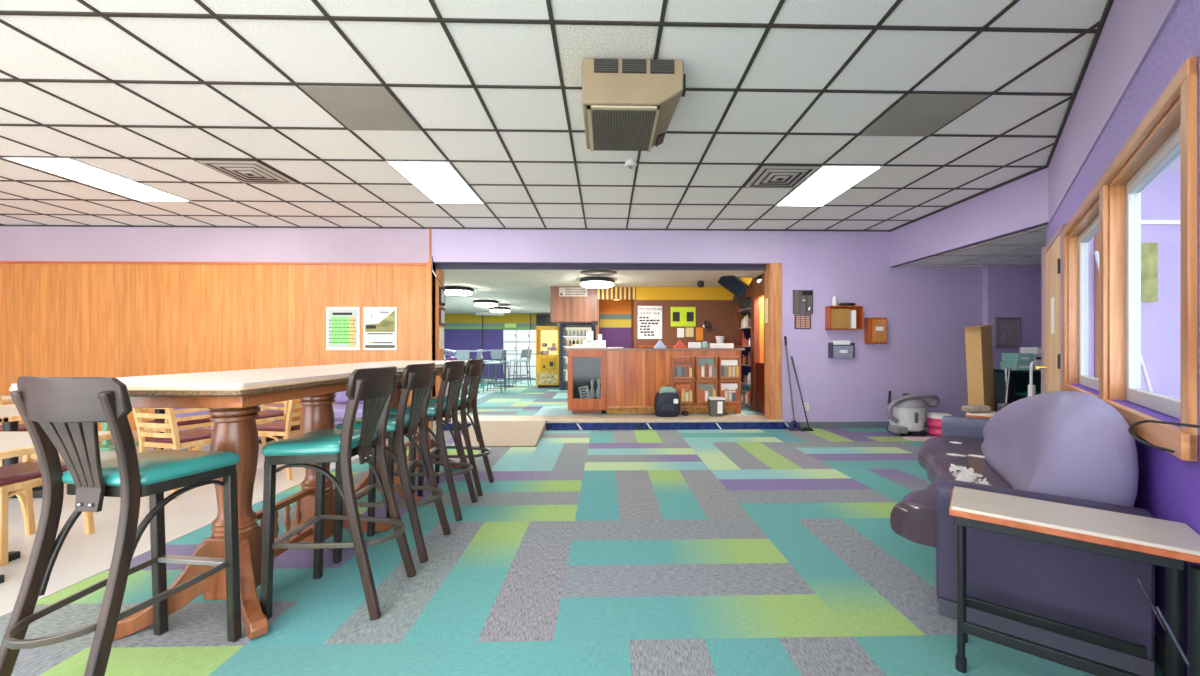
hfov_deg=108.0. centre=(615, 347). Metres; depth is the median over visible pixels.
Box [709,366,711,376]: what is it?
leaflet
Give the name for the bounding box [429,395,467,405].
seat cushion
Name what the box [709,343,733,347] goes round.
box
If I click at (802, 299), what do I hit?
rack
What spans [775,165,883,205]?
recessed light
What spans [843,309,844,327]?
board
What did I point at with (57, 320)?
wall
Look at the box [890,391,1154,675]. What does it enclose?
curved sofa
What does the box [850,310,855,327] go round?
bundle
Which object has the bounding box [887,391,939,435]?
shop vacuum
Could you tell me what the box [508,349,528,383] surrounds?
chair
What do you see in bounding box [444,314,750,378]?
wall
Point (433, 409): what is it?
seat cushion
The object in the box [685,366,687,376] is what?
leaflet
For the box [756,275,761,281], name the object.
round ceiling light
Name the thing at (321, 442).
seat cushion
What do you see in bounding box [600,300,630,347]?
wall
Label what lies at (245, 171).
ceiling vent
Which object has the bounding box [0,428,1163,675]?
floor
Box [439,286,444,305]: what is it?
framed picture
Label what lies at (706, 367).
leaflet
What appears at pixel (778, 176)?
ceiling vent
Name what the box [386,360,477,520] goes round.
bar stool
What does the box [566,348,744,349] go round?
countertop
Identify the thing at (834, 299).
bottle
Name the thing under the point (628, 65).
grille
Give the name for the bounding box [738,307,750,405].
shelf
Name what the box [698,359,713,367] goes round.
magazine
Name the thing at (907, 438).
flat board
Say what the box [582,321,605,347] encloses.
cash register
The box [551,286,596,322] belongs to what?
wall
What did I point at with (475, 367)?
bar stool
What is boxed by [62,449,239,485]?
seat cushion
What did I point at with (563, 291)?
wall sign
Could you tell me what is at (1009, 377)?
folded chair
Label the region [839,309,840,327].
board
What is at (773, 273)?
trim
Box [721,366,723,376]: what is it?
leaflet
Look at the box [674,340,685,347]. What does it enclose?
tent card
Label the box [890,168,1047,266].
wall
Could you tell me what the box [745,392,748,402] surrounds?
book
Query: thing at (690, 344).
tissue box
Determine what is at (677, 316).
picture
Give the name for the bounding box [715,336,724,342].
tub
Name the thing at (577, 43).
tile
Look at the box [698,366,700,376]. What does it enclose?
leaflet
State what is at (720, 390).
books
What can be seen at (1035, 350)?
carton
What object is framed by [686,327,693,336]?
note
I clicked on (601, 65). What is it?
grille
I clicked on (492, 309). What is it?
round ceiling light
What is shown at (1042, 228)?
grid
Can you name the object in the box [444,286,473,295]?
round ceiling light
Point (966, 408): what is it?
crumpled bag
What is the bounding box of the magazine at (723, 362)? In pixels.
[721,360,737,366]
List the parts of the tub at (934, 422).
lid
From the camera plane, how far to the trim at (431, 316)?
6.55 m
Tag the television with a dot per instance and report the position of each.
(732, 283)
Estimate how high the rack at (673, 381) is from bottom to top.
0.370 m
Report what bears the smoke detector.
attached to the ceiling at (307, 51)
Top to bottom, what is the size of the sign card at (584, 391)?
0.282 m
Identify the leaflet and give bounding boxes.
[674,366,676,376]
[678,366,680,376]
[681,389,684,400]
[682,367,684,376]
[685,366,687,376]
[689,391,691,400]
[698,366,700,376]
[698,388,700,400]
[701,366,704,376]
[701,392,704,400]
[705,363,707,376]
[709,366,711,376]
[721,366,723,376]
[725,367,727,376]
[725,388,727,400]
[729,366,731,376]
[732,366,734,376]
[735,366,738,376]
[735,389,738,400]
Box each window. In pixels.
[1061,179,1101,398]
[1099,56,1197,461]
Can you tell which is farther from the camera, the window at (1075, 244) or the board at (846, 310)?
the board at (846, 310)
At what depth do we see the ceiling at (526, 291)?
8.25 m
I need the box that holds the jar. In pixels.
[997,403,1008,411]
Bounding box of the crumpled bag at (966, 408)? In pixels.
[961,405,990,412]
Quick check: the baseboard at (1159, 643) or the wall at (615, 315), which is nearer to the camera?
the baseboard at (1159, 643)
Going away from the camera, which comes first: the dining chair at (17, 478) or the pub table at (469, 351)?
the dining chair at (17, 478)
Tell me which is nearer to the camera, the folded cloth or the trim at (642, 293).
the folded cloth
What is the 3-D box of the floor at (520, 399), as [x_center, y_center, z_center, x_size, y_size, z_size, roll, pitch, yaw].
[-1.158,1.095,11.377,12.600,0.001,8.800,0,0,-1]
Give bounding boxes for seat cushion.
[0,424,26,431]
[0,462,67,485]
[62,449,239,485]
[145,416,210,425]
[145,429,212,442]
[255,411,283,419]
[257,420,299,430]
[261,429,376,455]
[334,414,419,431]
[389,403,451,415]
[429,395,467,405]
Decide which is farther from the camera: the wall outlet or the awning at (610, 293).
the awning at (610, 293)
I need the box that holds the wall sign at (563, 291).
[559,287,586,296]
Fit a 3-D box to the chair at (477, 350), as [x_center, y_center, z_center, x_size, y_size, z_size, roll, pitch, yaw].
[-3.698,0.570,12.519,0.491,1.051,0.421,0,0,-1]
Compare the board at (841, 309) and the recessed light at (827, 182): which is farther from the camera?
the board at (841, 309)
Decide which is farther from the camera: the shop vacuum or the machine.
the machine
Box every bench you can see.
[165,405,283,442]
[332,391,363,425]
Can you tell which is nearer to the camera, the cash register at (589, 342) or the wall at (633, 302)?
the cash register at (589, 342)
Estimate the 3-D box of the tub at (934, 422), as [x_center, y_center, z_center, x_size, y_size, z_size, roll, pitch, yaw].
[4.542,1.075,6.125,0.300,0.310,0.300,0,0,-1]
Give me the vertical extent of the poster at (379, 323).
0.645 m
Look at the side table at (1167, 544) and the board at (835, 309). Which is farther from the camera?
the board at (835, 309)
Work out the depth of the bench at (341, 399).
5.71 m
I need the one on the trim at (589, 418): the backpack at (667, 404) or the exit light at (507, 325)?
the backpack at (667, 404)
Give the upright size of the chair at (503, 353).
1.051 m
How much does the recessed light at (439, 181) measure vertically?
0.014 m
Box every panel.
[299,86,419,129]
[861,94,988,135]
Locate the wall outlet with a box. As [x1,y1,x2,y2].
[804,403,808,410]
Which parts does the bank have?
locker door, locker door, locker door, locker door, locker door, locker door, locker door, locker door, locker door, locker door, locker door, locker door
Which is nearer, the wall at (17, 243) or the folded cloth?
the wall at (17, 243)
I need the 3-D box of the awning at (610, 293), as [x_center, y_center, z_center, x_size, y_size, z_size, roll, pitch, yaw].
[0.012,-1.095,8.717,0.780,0.250,0.070,0,0,-1]
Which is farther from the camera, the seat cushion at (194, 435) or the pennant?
the pennant
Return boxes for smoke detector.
[625,160,636,168]
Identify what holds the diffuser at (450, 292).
attached to the round ceiling light at (451, 290)
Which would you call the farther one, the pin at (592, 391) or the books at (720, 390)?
the pin at (592, 391)
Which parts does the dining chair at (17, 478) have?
leg, leg, seat frame, leg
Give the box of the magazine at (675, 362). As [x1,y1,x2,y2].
[674,361,690,376]
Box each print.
[441,289,444,302]
[441,310,444,322]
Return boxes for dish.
[839,303,855,305]
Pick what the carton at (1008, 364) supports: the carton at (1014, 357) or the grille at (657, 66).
the carton at (1014, 357)
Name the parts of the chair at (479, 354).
backrest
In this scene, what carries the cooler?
on the floor at (520, 399)
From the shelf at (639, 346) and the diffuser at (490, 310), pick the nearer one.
the shelf at (639, 346)
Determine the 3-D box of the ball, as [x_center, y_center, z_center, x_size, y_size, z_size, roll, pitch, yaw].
[-3.140,0.267,8.351,0.216,0.216,0.213,0,0,-1]
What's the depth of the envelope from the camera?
6.63 m
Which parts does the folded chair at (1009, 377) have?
frame, seat panel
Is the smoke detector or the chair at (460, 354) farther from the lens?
the chair at (460, 354)
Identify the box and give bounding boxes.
[688,342,700,347]
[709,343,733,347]
[864,318,886,343]
[961,325,994,411]
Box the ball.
[446,356,457,360]
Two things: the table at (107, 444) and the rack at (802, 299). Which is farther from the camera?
the rack at (802, 299)
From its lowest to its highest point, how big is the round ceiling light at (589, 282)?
0.120 m
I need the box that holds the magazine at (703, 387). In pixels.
[698,385,713,391]
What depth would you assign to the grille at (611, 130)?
3.01 m
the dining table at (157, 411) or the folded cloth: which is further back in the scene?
the folded cloth
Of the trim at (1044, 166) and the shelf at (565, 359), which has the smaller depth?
the trim at (1044, 166)
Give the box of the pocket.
[828,342,854,357]
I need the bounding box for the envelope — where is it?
[832,340,849,344]
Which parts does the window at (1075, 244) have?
sill, head casing, sash frame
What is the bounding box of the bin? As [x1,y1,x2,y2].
[707,397,724,415]
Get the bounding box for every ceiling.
[0,0,1179,229]
[440,269,764,313]
[901,220,1179,266]
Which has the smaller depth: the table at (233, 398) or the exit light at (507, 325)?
the table at (233, 398)
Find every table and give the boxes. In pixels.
[0,404,42,497]
[0,431,111,583]
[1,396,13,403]
[9,367,404,640]
[99,422,138,449]
[155,409,164,448]
[299,361,466,505]
[461,351,485,393]
[484,350,503,383]
[497,350,518,386]
[949,486,1199,675]
[966,411,996,418]
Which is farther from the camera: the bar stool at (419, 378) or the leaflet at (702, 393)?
the leaflet at (702, 393)
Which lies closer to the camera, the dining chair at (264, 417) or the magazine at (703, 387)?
the dining chair at (264, 417)
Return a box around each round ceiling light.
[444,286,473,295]
[473,300,497,306]
[489,307,509,311]
[580,277,614,287]
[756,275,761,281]
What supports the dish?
on the wall shelf at (859, 309)
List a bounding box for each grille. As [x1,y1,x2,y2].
[591,110,656,150]
[594,58,617,72]
[622,59,645,72]
[650,59,673,73]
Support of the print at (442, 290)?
attached to the framed picture at (441, 289)
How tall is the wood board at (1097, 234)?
2.500 m
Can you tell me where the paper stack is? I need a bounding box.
[568,346,584,347]
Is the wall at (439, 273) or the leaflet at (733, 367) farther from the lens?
the leaflet at (733, 367)
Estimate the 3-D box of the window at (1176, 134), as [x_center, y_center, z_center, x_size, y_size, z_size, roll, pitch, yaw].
[2.335,-0.290,1.901,0.135,1.320,1.320,0,0,40]
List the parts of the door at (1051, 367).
handle, panel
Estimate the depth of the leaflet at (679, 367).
7.12 m
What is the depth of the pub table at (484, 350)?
13.41 m
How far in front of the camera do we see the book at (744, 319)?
8.33 m
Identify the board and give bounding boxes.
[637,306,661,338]
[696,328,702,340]
[794,315,810,328]
[831,309,832,327]
[833,309,834,327]
[835,309,836,327]
[837,309,838,327]
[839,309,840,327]
[841,309,842,327]
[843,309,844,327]
[845,309,847,327]
[848,309,849,327]
[903,437,934,440]
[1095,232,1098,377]
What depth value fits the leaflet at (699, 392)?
7.13 m
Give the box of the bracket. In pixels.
[732,293,744,307]
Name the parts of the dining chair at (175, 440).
leg, leg, seat frame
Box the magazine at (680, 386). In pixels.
[674,384,690,400]
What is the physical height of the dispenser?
0.120 m
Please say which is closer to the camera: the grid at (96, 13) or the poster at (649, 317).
the grid at (96, 13)
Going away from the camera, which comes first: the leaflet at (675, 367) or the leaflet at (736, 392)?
the leaflet at (675, 367)
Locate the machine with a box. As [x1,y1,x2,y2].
[536,326,559,387]
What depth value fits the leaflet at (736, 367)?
7.14 m
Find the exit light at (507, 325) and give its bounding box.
[505,323,515,327]
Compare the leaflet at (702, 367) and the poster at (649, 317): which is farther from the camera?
the poster at (649, 317)
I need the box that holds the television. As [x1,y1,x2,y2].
[717,275,748,297]
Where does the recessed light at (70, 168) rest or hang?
in the ceiling at (307, 51)
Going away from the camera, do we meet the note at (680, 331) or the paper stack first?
the paper stack
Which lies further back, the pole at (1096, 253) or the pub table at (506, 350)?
the pub table at (506, 350)
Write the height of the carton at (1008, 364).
0.110 m
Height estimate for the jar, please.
0.100 m
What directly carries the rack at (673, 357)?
attached to the counter at (631, 379)
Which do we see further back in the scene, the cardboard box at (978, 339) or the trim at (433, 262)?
the trim at (433, 262)
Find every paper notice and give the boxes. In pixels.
[439,327,443,348]
[765,298,767,322]
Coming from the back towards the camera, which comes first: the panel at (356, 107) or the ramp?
the ramp
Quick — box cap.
[0,261,427,264]
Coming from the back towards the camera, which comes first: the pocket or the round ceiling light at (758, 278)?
the round ceiling light at (758, 278)
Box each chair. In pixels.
[0,395,26,466]
[0,422,98,565]
[132,408,212,500]
[144,408,213,449]
[255,400,288,447]
[257,399,302,479]
[454,350,469,387]
[463,350,482,387]
[477,350,496,386]
[483,350,505,392]
[490,350,509,388]
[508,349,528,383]
[512,350,531,386]
[1004,367,1014,403]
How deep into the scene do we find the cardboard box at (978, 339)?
5.58 m
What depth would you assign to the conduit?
6.54 m
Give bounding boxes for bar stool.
[0,376,241,675]
[260,366,415,619]
[333,363,450,563]
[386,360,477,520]
[418,358,493,496]
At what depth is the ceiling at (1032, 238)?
5.75 m
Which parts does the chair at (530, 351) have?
seat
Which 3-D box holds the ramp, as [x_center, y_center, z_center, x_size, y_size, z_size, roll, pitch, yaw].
[-1.543,1.155,5.957,1.085,0.155,1.101,0,0,-1]
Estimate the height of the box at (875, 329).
0.400 m
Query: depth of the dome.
7.89 m
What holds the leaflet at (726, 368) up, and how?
in the rack at (720, 357)
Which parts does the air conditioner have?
grille frame, control panel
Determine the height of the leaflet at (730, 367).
0.196 m
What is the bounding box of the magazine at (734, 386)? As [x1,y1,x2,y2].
[721,383,737,391]
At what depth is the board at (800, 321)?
6.67 m
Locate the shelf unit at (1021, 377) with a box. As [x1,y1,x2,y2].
[993,369,1040,411]
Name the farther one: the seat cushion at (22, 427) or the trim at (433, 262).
the trim at (433, 262)
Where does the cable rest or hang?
hanging from the window at (1176, 134)
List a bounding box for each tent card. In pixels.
[654,340,665,347]
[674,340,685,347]
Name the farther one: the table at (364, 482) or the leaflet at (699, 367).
the leaflet at (699, 367)
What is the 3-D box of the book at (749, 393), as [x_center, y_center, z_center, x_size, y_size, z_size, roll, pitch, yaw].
[2.487,0.910,8.108,0.075,0.249,0.072,0,0,-1]
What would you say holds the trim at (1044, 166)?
attached to the wall at (926, 309)
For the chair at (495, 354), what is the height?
1.051 m
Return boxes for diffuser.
[445,290,472,295]
[474,303,497,306]
[490,310,509,311]
[581,281,612,287]
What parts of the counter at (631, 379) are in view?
panel, panel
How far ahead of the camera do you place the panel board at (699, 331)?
8.72 m
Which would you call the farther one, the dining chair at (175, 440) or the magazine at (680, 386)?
the magazine at (680, 386)
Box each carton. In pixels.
[1000,361,1033,369]
[1002,353,1032,361]
[1020,347,1040,353]
[1033,354,1040,360]
[1034,363,1040,369]
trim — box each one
[0,165,1045,231]
[428,229,435,429]
[433,262,768,264]
[435,415,784,422]
[436,264,765,270]
[443,422,787,430]
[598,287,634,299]
[636,287,733,299]
[765,263,781,418]
[891,222,1047,266]
[1046,0,1113,167]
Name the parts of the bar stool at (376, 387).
leg, leg, seat frame, leg, crest rail, leg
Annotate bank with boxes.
[503,329,535,379]
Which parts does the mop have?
handle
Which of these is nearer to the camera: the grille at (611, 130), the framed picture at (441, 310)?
the grille at (611, 130)
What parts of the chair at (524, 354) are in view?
backrest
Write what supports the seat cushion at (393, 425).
on the bar stool at (419, 378)
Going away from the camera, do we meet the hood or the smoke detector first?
the smoke detector
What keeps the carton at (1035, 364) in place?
on the shelf unit at (1021, 377)
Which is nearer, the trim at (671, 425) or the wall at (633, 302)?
the trim at (671, 425)
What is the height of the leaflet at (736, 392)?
0.219 m
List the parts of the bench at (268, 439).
seat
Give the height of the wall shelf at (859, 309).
0.358 m
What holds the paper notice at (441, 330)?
attached to the wall at (439, 273)
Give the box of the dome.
[697,281,703,287]
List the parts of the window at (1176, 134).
sill, head casing, sash frame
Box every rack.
[672,356,693,378]
[672,380,693,402]
[695,356,716,378]
[695,380,716,402]
[719,356,739,378]
[719,380,739,402]
[793,290,812,313]
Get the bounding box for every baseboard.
[787,421,928,427]
[1154,629,1164,675]
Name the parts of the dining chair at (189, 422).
leg, seat frame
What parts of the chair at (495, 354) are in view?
backrest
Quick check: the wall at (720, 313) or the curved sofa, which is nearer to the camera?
the curved sofa
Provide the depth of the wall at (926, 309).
6.72 m
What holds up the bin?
on the trim at (589, 418)
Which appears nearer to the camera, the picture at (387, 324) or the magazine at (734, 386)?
the picture at (387, 324)
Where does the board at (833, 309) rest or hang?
in the wall shelf at (859, 309)
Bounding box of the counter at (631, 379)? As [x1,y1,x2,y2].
[566,348,744,413]
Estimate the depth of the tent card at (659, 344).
7.39 m
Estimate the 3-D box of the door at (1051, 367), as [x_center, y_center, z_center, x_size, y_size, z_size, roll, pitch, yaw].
[4.011,0.110,3.986,0.214,2.240,1.230,0,0,40]
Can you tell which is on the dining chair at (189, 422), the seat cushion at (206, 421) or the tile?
the seat cushion at (206, 421)
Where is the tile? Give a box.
[556,24,657,86]
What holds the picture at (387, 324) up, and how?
attached to the poster at (379, 323)
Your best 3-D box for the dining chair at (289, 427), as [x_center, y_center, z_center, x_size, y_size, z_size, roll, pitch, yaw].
[-3.183,0.799,4.272,0.502,0.863,0.412,0,0,10]
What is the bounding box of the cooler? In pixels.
[560,323,595,389]
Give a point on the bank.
(513, 339)
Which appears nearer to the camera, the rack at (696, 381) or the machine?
the rack at (696, 381)
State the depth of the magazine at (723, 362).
7.17 m
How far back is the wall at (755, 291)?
7.63 m
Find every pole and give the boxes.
[1094,251,1098,270]
[1141,355,1152,391]
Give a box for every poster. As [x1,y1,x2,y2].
[326,307,359,349]
[363,307,396,349]
[671,307,695,326]
[1141,243,1157,301]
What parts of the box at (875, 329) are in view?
door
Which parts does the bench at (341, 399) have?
seat, backrest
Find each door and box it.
[755,362,763,413]
[1036,224,1065,393]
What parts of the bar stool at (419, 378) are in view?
leg, leg, seat frame, leg, crest rail, leg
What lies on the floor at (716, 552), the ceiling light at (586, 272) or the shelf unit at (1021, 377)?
the shelf unit at (1021, 377)
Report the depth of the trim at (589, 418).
6.65 m
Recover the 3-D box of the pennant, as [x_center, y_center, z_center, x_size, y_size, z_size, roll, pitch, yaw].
[2.231,-1.110,7.463,0.240,0.200,0.020,0,0,-1]
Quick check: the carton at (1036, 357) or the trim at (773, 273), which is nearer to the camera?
the carton at (1036, 357)
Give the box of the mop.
[784,336,800,429]
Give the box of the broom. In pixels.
[791,356,813,430]
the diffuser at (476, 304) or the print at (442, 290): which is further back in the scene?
the diffuser at (476, 304)
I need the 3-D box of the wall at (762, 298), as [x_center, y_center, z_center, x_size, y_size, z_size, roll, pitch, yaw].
[2.714,-0.037,7.784,0.420,2.265,0.040,0,0,-1]
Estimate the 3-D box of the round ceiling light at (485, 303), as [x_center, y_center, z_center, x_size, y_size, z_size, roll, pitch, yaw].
[-3.378,-1.160,11.326,0.620,0.120,0.620,0,0,-1]
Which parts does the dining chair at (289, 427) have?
seat frame, leg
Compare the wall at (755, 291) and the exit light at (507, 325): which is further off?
the exit light at (507, 325)
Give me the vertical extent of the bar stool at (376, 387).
1.139 m
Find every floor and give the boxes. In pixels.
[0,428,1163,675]
[0,431,407,616]
[451,379,763,415]
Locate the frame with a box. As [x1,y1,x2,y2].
[1028,361,1040,396]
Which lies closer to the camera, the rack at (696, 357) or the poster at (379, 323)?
the poster at (379, 323)
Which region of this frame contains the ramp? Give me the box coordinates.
[450,420,546,446]
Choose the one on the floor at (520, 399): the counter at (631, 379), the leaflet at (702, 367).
the counter at (631, 379)
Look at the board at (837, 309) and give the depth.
6.58 m
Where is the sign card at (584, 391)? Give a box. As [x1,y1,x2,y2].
[578,386,589,397]
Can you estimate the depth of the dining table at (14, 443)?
2.37 m
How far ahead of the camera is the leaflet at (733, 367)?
7.14 m
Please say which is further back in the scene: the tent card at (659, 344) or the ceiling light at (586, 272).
the tent card at (659, 344)
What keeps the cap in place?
attached to the wall at (57, 320)
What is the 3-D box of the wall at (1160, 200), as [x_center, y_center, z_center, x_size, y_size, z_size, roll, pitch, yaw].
[6.459,-0.292,4.538,3.880,3.045,0.100,0,0,-1]
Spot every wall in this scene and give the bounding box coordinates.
[0,226,780,263]
[0,264,434,430]
[436,269,443,395]
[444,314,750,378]
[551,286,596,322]
[596,287,635,347]
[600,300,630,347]
[636,300,734,347]
[735,273,764,414]
[760,297,763,362]
[781,231,1040,421]
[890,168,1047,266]
[1046,0,1199,675]
[1088,171,1179,397]
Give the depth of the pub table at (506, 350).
12.46 m
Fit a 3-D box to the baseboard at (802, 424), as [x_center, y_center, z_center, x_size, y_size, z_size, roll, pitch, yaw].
[4.580,1.183,6.685,3.940,0.095,0.102,0,0,-1]
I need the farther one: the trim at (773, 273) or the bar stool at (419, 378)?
the trim at (773, 273)
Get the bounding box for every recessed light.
[4,157,191,201]
[385,161,483,203]
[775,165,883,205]
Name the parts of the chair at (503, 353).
seat, foot rail, backrest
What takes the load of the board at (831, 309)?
in the wall shelf at (859, 309)
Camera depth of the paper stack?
7.22 m
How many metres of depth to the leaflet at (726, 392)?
7.14 m
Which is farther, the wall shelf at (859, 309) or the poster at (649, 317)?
the poster at (649, 317)
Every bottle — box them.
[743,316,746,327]
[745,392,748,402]
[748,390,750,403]
[832,296,836,305]
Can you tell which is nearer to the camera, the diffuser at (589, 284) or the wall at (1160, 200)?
the wall at (1160, 200)
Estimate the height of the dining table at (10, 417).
0.722 m
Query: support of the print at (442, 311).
attached to the framed picture at (441, 310)
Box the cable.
[1128,420,1199,452]
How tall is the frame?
1.082 m
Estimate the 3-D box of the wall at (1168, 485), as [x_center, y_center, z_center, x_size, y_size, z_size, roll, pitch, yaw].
[2.625,-0.292,2.233,0.112,3.045,5.900,0,0,40]
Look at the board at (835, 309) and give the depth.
6.57 m
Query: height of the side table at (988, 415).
0.632 m
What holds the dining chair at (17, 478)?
on the floor at (81, 556)
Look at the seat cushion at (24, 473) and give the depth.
2.60 m
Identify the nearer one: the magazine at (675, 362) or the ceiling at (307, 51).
the ceiling at (307, 51)
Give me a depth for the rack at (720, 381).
7.13 m
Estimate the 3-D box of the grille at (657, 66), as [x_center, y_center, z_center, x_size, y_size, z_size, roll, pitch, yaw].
[0.288,-1.752,2.717,0.150,0.085,0.011,0,0,-1]
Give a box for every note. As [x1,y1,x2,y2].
[677,328,683,337]
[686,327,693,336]
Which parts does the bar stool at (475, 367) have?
leg, leg, leg, crest rail, leg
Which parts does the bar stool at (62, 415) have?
leg, crest rail, leg, seat frame, leg, leg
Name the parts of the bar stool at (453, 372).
leg, leg, seat frame, leg, crest rail, leg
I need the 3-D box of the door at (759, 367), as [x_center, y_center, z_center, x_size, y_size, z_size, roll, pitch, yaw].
[2.453,0.667,7.373,0.040,0.835,0.450,0,0,-1]
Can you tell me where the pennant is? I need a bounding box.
[739,277,752,285]
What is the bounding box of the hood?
[444,349,455,356]
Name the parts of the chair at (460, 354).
backrest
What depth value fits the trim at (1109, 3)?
2.81 m
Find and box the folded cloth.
[659,386,675,393]
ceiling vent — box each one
[197,160,297,182]
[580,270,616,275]
[744,165,819,187]
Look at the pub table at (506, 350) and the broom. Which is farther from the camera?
the pub table at (506, 350)
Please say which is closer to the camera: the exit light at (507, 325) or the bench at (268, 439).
the bench at (268, 439)
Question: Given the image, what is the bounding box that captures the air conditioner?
[582,58,685,151]
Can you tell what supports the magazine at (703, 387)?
in the rack at (696, 381)
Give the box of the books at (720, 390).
[719,381,739,396]
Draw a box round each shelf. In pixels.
[563,336,585,370]
[637,345,739,347]
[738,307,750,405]
[825,306,862,329]
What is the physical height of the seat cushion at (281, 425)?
0.040 m
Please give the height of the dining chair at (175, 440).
0.863 m
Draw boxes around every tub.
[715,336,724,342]
[926,412,951,436]
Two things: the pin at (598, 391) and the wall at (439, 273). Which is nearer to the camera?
the wall at (439, 273)
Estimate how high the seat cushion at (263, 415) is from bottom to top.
0.040 m
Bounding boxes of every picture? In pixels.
[365,310,394,331]
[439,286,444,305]
[439,307,444,325]
[673,312,693,320]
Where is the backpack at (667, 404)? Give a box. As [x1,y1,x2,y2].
[654,386,679,416]
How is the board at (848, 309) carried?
in the wall shelf at (859, 309)
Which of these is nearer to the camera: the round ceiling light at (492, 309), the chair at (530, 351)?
the chair at (530, 351)
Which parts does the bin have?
lid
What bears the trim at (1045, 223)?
attached to the wall at (1022, 203)
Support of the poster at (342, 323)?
attached to the wall at (57, 320)
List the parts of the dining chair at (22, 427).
leg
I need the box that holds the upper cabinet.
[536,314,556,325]
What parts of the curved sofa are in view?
seat, arm, arm, backrest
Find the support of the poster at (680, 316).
attached to the wall at (720, 313)
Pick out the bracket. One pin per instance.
(740, 301)
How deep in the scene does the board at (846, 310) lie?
6.58 m
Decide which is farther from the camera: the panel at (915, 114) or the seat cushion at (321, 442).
the panel at (915, 114)
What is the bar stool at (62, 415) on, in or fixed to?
on the floor at (716, 552)
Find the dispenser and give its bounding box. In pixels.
[702,341,707,347]
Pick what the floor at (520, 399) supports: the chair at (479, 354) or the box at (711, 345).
the chair at (479, 354)
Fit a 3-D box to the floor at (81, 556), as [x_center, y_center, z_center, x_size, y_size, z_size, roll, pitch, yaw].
[-6.920,1.238,1.558,8.234,0.024,9.830,0,0,-1]
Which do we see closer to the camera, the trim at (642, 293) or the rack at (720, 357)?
the rack at (720, 357)
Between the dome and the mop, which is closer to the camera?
the mop
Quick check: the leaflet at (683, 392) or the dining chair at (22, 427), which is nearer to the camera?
the dining chair at (22, 427)
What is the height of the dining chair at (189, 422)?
0.863 m
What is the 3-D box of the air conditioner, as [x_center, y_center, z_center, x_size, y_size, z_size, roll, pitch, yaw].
[0.109,-1.653,3.028,0.655,0.300,0.650,0,0,-1]
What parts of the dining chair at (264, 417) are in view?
leg, seat frame, leg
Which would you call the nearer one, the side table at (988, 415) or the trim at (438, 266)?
the side table at (988, 415)
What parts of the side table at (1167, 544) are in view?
leg, leg, rail, rail, frame, brace rod, brace rod, leg, leg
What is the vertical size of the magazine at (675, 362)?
0.272 m
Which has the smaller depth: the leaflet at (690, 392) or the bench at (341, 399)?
the bench at (341, 399)
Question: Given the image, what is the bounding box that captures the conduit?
[432,256,447,293]
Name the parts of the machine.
control panel, art panel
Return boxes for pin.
[589,380,594,397]
[596,379,600,397]
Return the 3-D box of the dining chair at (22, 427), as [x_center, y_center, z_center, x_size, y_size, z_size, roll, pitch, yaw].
[-5.728,0.799,4.065,0.502,0.863,0.412,0,0,-11]
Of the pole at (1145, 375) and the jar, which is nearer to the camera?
the jar
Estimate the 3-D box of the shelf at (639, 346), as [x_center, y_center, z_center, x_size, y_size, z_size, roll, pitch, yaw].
[1.397,0.520,8.529,1.940,1.150,0.390,0,0,-1]
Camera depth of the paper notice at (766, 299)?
6.77 m
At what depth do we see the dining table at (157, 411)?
4.76 m
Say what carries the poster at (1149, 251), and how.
attached to the wall at (1160, 200)
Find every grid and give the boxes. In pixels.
[0,0,1099,229]
[904,228,1045,266]

